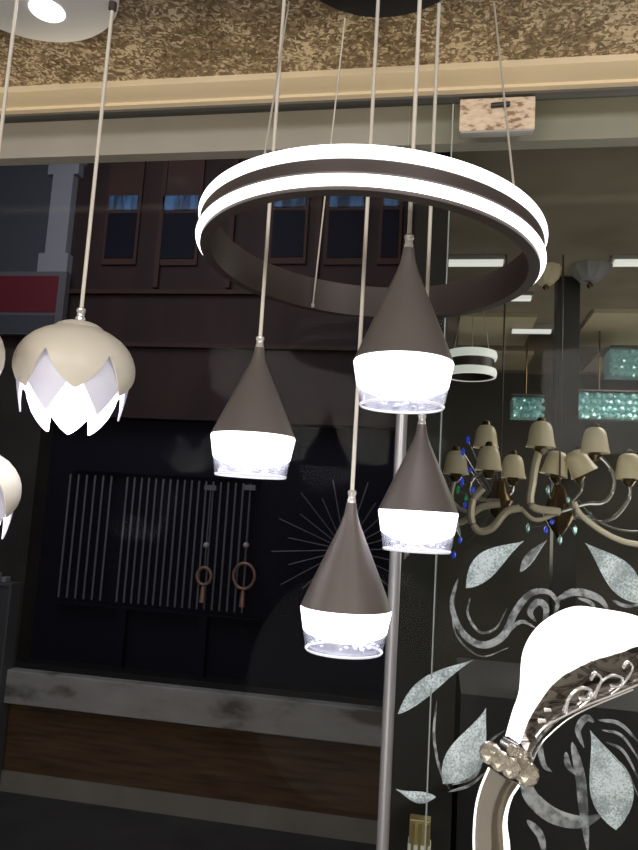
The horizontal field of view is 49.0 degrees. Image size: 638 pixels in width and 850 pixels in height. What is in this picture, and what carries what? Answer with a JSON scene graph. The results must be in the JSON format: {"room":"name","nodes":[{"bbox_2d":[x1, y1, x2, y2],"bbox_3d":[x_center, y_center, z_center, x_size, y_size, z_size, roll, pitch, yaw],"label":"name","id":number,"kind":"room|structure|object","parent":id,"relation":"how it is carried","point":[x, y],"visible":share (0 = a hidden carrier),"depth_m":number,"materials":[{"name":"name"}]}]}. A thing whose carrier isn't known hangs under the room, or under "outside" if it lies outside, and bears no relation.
{"room":"store","nodes":[
{"label":"store","id":0,"kind":"room"},
{"bbox_2d":[0,0,637,86],"bbox_3d":[-0.128,-1.104,-0.378,5.000,0.080,4.130,2,-7,10],"label":"ceiling","id":1,"kind":"structure","parent":0,"point":[151,39],"depth_m":1.49,"materials":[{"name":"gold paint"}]},
{"bbox_2d":[0,0,134,538],"bbox_3d":[-0.575,-0.327,1.240,0.449,1.117,0.437,2,-7,10],"label":"pendant","id":2,"kind":"object","parent":1,"relation":"attached to","point":[72,372],"depth_m":1.26,"materials":[{"name":"white"}]},
{"bbox_2d":[211,0,294,479],"bbox_3d":[-0.091,-0.365,1.262,0.147,0.919,0.147,2,-7,10],"label":"cone pendant","id":3,"kind":"object","parent":1,"relation":"hanging from","point":[253,430],"visible":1,"depth_m":1.18,"materials":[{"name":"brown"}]},
{"bbox_2d":[211,431,294,469],"bbox_3d":[-0.116,0.047,1.211,0.147,0.059,0.147,2,-7,10],"label":"diffuser","id":4,"kind":"object","parent":3,"relation":"attached to","point":[256,450],"depth_m":1.16,"materials":[{"name":"white"}]},
{"bbox_2d":[0,53,637,114],"bbox_3d":[0.226,-0.847,1.656,5.000,0.152,0.041,2,-7,10],"label":"trim","id":5,"kind":"structure","parent":1,"relation":"attached to","point":[617,82],"depth_m":1.67,"materials":[{"name":"beige paint"}]},
{"bbox_2d":[0,86,637,122],"bbox_3d":[0.223,-0.767,1.657,5.000,0.006,0.030,2,-7,10],"label":"trim","id":6,"kind":"structure","parent":5,"relation":"attached to","point":[628,91],"depth_m":1.70,"materials":[{"name":"grey"}]},
{"bbox_2d":[195,0,547,658],"bbox_3d":[0.083,-0.237,1.222,0.600,1.223,0.600,2,-7,10],"label":"pendant lamp","id":7,"kind":"object","parent":1,"relation":"attached to","point":[364,170],"depth_m":1.08,"materials":[{"name":"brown metal"}]},
{"bbox_2d":[300,606,391,644],"bbox_3d":[0.043,0.325,1.141,0.150,0.058,0.150,2,-7,10],"label":"diffuser","id":8,"kind":"object","parent":7,"relation":"attached to","point":[347,625],"depth_m":1.08,"materials":[{"name":"white glass"}]},
{"bbox_2d":[354,351,453,399],"bbox_3d":[0.125,-0.067,1.045,0.150,0.058,0.150,2,-7,10],"label":"diffuser","id":9,"kind":"object","parent":7,"relation":"attached to","point":[386,375],"depth_m":0.99,"materials":[{"name":"white glass"}]},
{"bbox_2d":[378,509,458,543],"bbox_3d":[0.171,0.176,1.212,0.138,0.058,0.138,2,-7,10],"label":"diffuser","id":10,"kind":"object","parent":7,"relation":"attached to","point":[417,526],"depth_m":1.16,"materials":[{"name":"white glass"}]},
{"bbox_2d":[473,606,637,849],"bbox_3d":[0.330,-0.220,0.709,0.326,1.352,0.093,4,-7,-4],"label":"chandelier","id":11,"kind":"object","parent":1,"relation":"hanging from","point":[578,658],"visible":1,"depth_m":0.62,"materials":[{"name":"white"}]},
{"bbox_2d":[505,606,637,742],"bbox_3d":[0.290,0.239,0.643,0.221,0.131,0.059,3,-7,3],"label":"diffuser","id":12,"kind":"object","parent":11,"relation":"attached to","point":[578,658],"depth_m":0.63,"materials":[{"name":"white"}]},
{"bbox_2d":[389,152,450,849],"bbox_3d":[0.503,0.654,3.229,0.086,2.950,3.150,2,-7,10],"label":"wall partition","id":13,"kind":"structure","parent":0,"point":[416,601],"depth_m":1.69,"materials":[{"name":"black"}]},
{"bbox_2d":[0,96,637,165],"bbox_3d":[0.251,-0.861,1.791,5.000,0.328,0.040,2,-7,10],"label":"trim","id":14,"kind":"structure","parent":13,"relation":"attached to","point":[611,121],"depth_m":1.81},
{"bbox_2d":[458,313,536,345],"bbox_3d":[0.916,-0.495,3.659,0.360,0.020,0.570,2,-7,10],"label":"trim","id":15,"kind":"structure","parent":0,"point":[494,321],"depth_m":3.58,"materials":[{"name":"beige"}]},
{"bbox_2d":[494,350,533,369],"bbox_3d":[1.096,-0.400,4.342,0.400,0.020,0.450,2,-7,10],"label":"trim","id":16,"kind":"structure","parent":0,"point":[513,360],"depth_m":4.26,"materials":[{"name":"beige"}]},
{"bbox_2d":[510,324,553,333],"bbox_3d":[1.080,-0.487,3.559,0.210,0.040,0.048,2,-7,10],"label":"tube light","id":17,"kind":"object","parent":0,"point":[537,328],"visible":0.89,"depth_m":3.54,"materials":[{"name":"white plastic"}]},
{"bbox_2d":[512,329,550,333],"bbox_3d":[1.079,-0.475,3.557,0.190,0.015,0.036,2,-7,10],"label":"diffuser","id":18,"kind":"object","parent":17,"relation":"attached to","point":[514,331],"depth_m":3.55,"materials":[{"name":"white plastic"}]},
{"bbox_2d":[430,373,637,787],"bbox_3d":[2.226,1.032,4.441,2.906,2.700,0.100,2,-7,10],"label":"wall","id":19,"kind":"structure","parent":0,"point":[494,619],"depth_m":4.57,"materials":[{"name":"black paint"}]},
{"bbox_2d":[446,146,637,374],"bbox_3d":[2.044,-0.537,3.097,2.906,0.060,3.195,2,-7,10],"label":"ceiling","id":20,"kind":"structure","parent":0,"point":[587,198],"depth_m":2.38,"materials":[{"name":"beige paint"}]},
{"bbox_2d":[450,311,497,381],"bbox_3d":[0.702,-0.393,3.215,0.234,0.356,0.234,2,-7,10],"label":"lamp","id":21,"kind":"object","parent":20,"relation":"hanging from","point":[471,364],"visible":0.81,"depth_m":3.11,"materials":[{"name":"white"}]},
{"bbox_2d":[448,255,504,266],"bbox_3d":[0.598,-0.628,2.686,0.230,0.030,0.048,2,-7,10],"label":"recessed light","id":22,"kind":"object","parent":20,"relation":"in","point":[454,260],"visible":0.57,"depth_m":2.67,"materials":[{"name":"white plastic"}]},
{"bbox_2d":[448,259,503,266],"bbox_3d":[0.598,-0.621,2.685,0.210,0.015,0.036,2,-7,10],"label":"diffuser","id":23,"kind":"object","parent":22,"relation":"attached to","point":[452,262],"depth_m":2.67,"materials":[{"name":"white plastic"}]},
{"bbox_2d":[443,255,525,558],"bbox_3d":[0.616,-0.080,2.573,0.306,1.143,0.241,2,-7,10],"label":"chandelier","id":24,"kind":"object","parent":20,"relation":"hanging from","point":[499,502],"visible":1,"depth_m":2.52,"materials":[{"name":"grey metal"}]},
{"bbox_2d":[512,292,533,300],"bbox_3d":[0.858,-0.564,3.079,0.164,0.030,0.048,2,-7,10],"label":"recessed light","id":25,"kind":"object","parent":20,"relation":"in","point":[526,296],"visible":0.39,"depth_m":3.05,"materials":[{"name":"white plastic"}]},
{"bbox_2d":[512,295,531,300],"bbox_3d":[0.857,-0.557,3.078,0.144,0.015,0.036,2,-7,10],"label":"diffuser","id":26,"kind":"object","parent":25,"relation":"attached to","point":[523,297],"depth_m":3.06,"materials":[{"name":"white plastic"}]},
{"bbox_2d":[508,334,544,420],"bbox_3d":[1.058,-0.262,3.562,0.163,0.486,0.250,2,-7,10],"label":"lamp","id":27,"kind":"object","parent":20,"relation":"hanging from","point":[525,406],"visible":0.98,"depth_m":3.46,"materials":[{"name":"teal glass"}]},
{"bbox_2d":[508,393,544,402],"bbox_3d":[1.047,-0.132,3.547,0.155,0.008,0.250,2,-7,10],"label":"tray","id":28,"kind":"object","parent":27,"relation":"on","point":[518,397],"depth_m":3.45,"materials":[{"name":"teal glass"}]},
{"bbox_2d":[536,262,561,289],"bbox_3d":[0.888,-0.578,2.738,0.118,0.106,0.112,2,-7,10],"label":"lamp","id":29,"kind":"object","parent":20,"relation":"hanging from","point":[551,274],"visible":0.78,"depth_m":2.70,"materials":[{"name":"beige glass"}]},
{"bbox_2d":[520,254,637,547],"bbox_3d":[0.941,-0.104,2.512,0.425,1.070,0.261,2,-7,10],"label":"chandelier","id":30,"kind":"object","parent":20,"relation":"hanging from","point":[559,511],"visible":1,"depth_m":2.43,"materials":[{"name":"grey metal"}]},
{"bbox_2d":[569,260,610,287],"bbox_3d":[1.050,-0.601,2.713,0.171,0.148,0.162,2,-7,10],"label":"lamp","id":31,"kind":"object","parent":20,"relation":"hanging from","point":[588,272],"visible":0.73,"depth_m":2.67,"materials":[{"name":"grey glass"}]},
{"bbox_2d":[582,352,603,371],"bbox_3d":[2.153,-0.360,4.153,1.050,0.020,0.450,2,-7,10],"label":"trim","id":32,"kind":"structure","parent":20,"relation":"attached to","point":[592,365],"depth_m":4.27,"materials":[{"name":"beige"}]},
{"bbox_2d":[552,331,637,420],"bbox_3d":[1.405,-0.252,3.501,0.419,0.480,0.250,2,-7,10],"label":"lamp","id":33,"kind":"object","parent":20,"relation":"hanging from","point":[594,404],"visible":0.74,"depth_m":3.38,"materials":[{"name":"teal glass"}]},
{"bbox_2d":[552,389,637,398],"bbox_3d":[1.395,-0.150,3.489,0.409,0.008,0.250,2,-7,10],"label":"tray","id":34,"kind":"object","parent":33,"relation":"on","point":[590,392],"depth_m":3.38,"materials":[{"name":"grey metal"}]},
{"bbox_2d":[579,309,637,346],"bbox_3d":[1.711,-0.470,3.476,0.790,0.020,0.650,2,-7,10],"label":"trim","id":35,"kind":"structure","parent":20,"relation":"attached to","point":[618,327],"depth_m":3.47,"materials":[{"name":"beige"}]},
{"bbox_2d":[600,346,637,379],"bbox_3d":[1.716,-0.337,3.867,0.265,0.186,0.250,2,-7,10],"label":"lamp","id":36,"kind":"object","parent":20,"relation":"hanging from","point":[620,362],"visible":0.99,"depth_m":3.79,"materials":[{"name":"teal glass"}]},
{"bbox_2d":[600,346,637,356],"bbox_3d":[1.716,-0.404,3.876,0.252,0.008,0.250,2,-7,10],"label":"tray","id":37,"kind":"object","parent":36,"relation":"on","point":[628,349],"depth_m":3.78,"materials":[{"name":"teal glass"}]},
{"bbox_2d":[610,255,637,266],"bbox_3d":[1.175,-0.606,2.588,0.180,0.030,0.048,2,-7,10],"label":"recessed light","id":38,"kind":"object","parent":20,"relation":"in","point":[617,260],"visible":1,"depth_m":2.58,"materials":[{"name":"white plastic"}]},
{"bbox_2d":[613,259,637,266],"bbox_3d":[1.175,-0.599,2.587,0.160,0.015,0.036,2,-7,10],"label":"diffuser","id":39,"kind":"object","parent":38,"relation":"attached to","point":[616,262],"depth_m":2.58,"materials":[{"name":"white plastic"}]},
{"bbox_2d":[450,658,637,849],"bbox_3d":[1.882,1.627,2.681,2.680,1.050,0.700,2,-7,10],"label":"countertop","id":40,"kind":"structure","parent":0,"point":[559,812],"depth_m":2.55,"materials":[{"name":"black"}]},
{"bbox_2d":[549,276,579,616],"bbox_3d":[0.970,0.222,2.771,0.087,1.650,0.080,2,-7,10],"label":"column","id":41,"kind":"structure","parent":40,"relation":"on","point":[563,557],"depth_m":2.77,"materials":[{"name":"black"}]},
{"bbox_3d":[-0.285,1.645,-0.682,5.000,0.060,4.200,2,-7,10],"label":"floor","id":42,"kind":"structure","parent":0,"visible":0},
{"bbox_2d":[376,409,408,849],"bbox_3d":[0.126,0.923,1.421,0.068,1.932,0.068,2,-7,10],"label":"steel post","id":43,"kind":"object","parent":42,"relation":"on","point":[385,779],"visible":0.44,"depth_m":1.46,"materials":[{"name":"grey metal"}]},
{"bbox_2d":[396,96,637,849],"bbox_3d":[0.978,0.583,1.343,1.706,2.648,0.040,2,-7,10],"label":"glass panel","id":44,"kind":"object","parent":42,"relation":"on","point":[483,117],"visible":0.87,"depth_m":1.47,"materials":[{"name":"grey"}]},
{"label":"outside","id":45,"kind":"structure","parent":0,"visible":0},
{"bbox_2d":[0,786,451,849],"bbox_3d":[-0.195,2.181,3.633,8.500,0.060,4.400,2,-7,10],"label":"ground","id":46,"kind":"structure","parent":45,"point":[27,822],"depth_m":3.65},
{"bbox_2d":[0,581,21,779],"bbox_3d":[-2.332,1.490,4.127,1.070,1.179,0.100,2,-7,10],"label":"base cabinet","id":47,"kind":"object","parent":46,"relation":"on","point":[10,592],"visible":0.94,"depth_m":4.05,"materials":[{"name":"grey"}]},
{"bbox_2d":[1,576,10,581],"bbox_3d":[-1.843,0.909,4.125,0.030,0.030,0.050,2,-7,10],"label":"box","id":48,"kind":"object","parent":47,"relation":"on","point":[6,578],"visible":1,"depth_m":4.10,"materials":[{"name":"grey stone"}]},
{"bbox_2d":[0,158,415,843],"bbox_3d":[-1.787,-0.317,4.442,4.900,4.900,0.330,2,-7,10],"label":"window","id":49,"kind":"structure","parent":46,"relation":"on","point":[275,733],"depth_m":4.11,"materials":[{"name":"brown glass"}]},
{"bbox_2d":[0,271,70,335],"bbox_3d":[-2.189,-0.767,4.416,1.284,0.399,0.055,2,-7,10],"label":"shop sign","id":50,"kind":"object","parent":49,"relation":"attached to","point":[29,301],"visible":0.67,"depth_m":4.32,"materials":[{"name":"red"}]},
{"bbox_2d":[55,468,261,677],"bbox_3d":[-0.943,0.858,4.126,1.268,1.155,0.056,2,-7,10],"label":"display","id":51,"kind":"object","parent":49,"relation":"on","point":[122,610],"visible":0.97,"depth_m":4.11,"materials":[{"name":"black metal"}]},
{"bbox_2d":[196,485,217,602],"bbox_3d":[-0.648,0.681,4.036,0.102,0.668,0.038,2,-7,10],"label":"ring ornament","id":52,"kind":"object","parent":51,"relation":"hanging from","point":[206,487],"visible":1,"depth_m":4.01,"materials":[{"name":"brown"}]},
{"bbox_2d":[232,485,256,606],"bbox_3d":[-0.415,0.687,3.994,0.142,0.687,0.038,2,-7,10],"label":"ring ornament","id":53,"kind":"object","parent":51,"relation":"hanging from","point":[246,487],"visible":1,"depth_m":3.98,"materials":[{"name":"brown metal"}]},
{"bbox_2d":[271,480,389,588],"bbox_3d":[0.145,0.708,3.944,0.834,0.790,0.100,2,-7,10],"label":"starburst ornament","id":54,"kind":"object","parent":49,"relation":"attached to","point":[332,480],"visible":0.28,"depth_m":3.96,"materials":[{"name":"grey metal"}]},
{"bbox_2d":[407,814,430,849],"bbox_3d":[0.193,1.383,1.480,0.050,1.043,0.038,2,-7,10],"label":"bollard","id":55,"kind":"object","parent":46,"relation":"on","point":[416,839],"visible":0.96,"depth_m":1.53,"materials":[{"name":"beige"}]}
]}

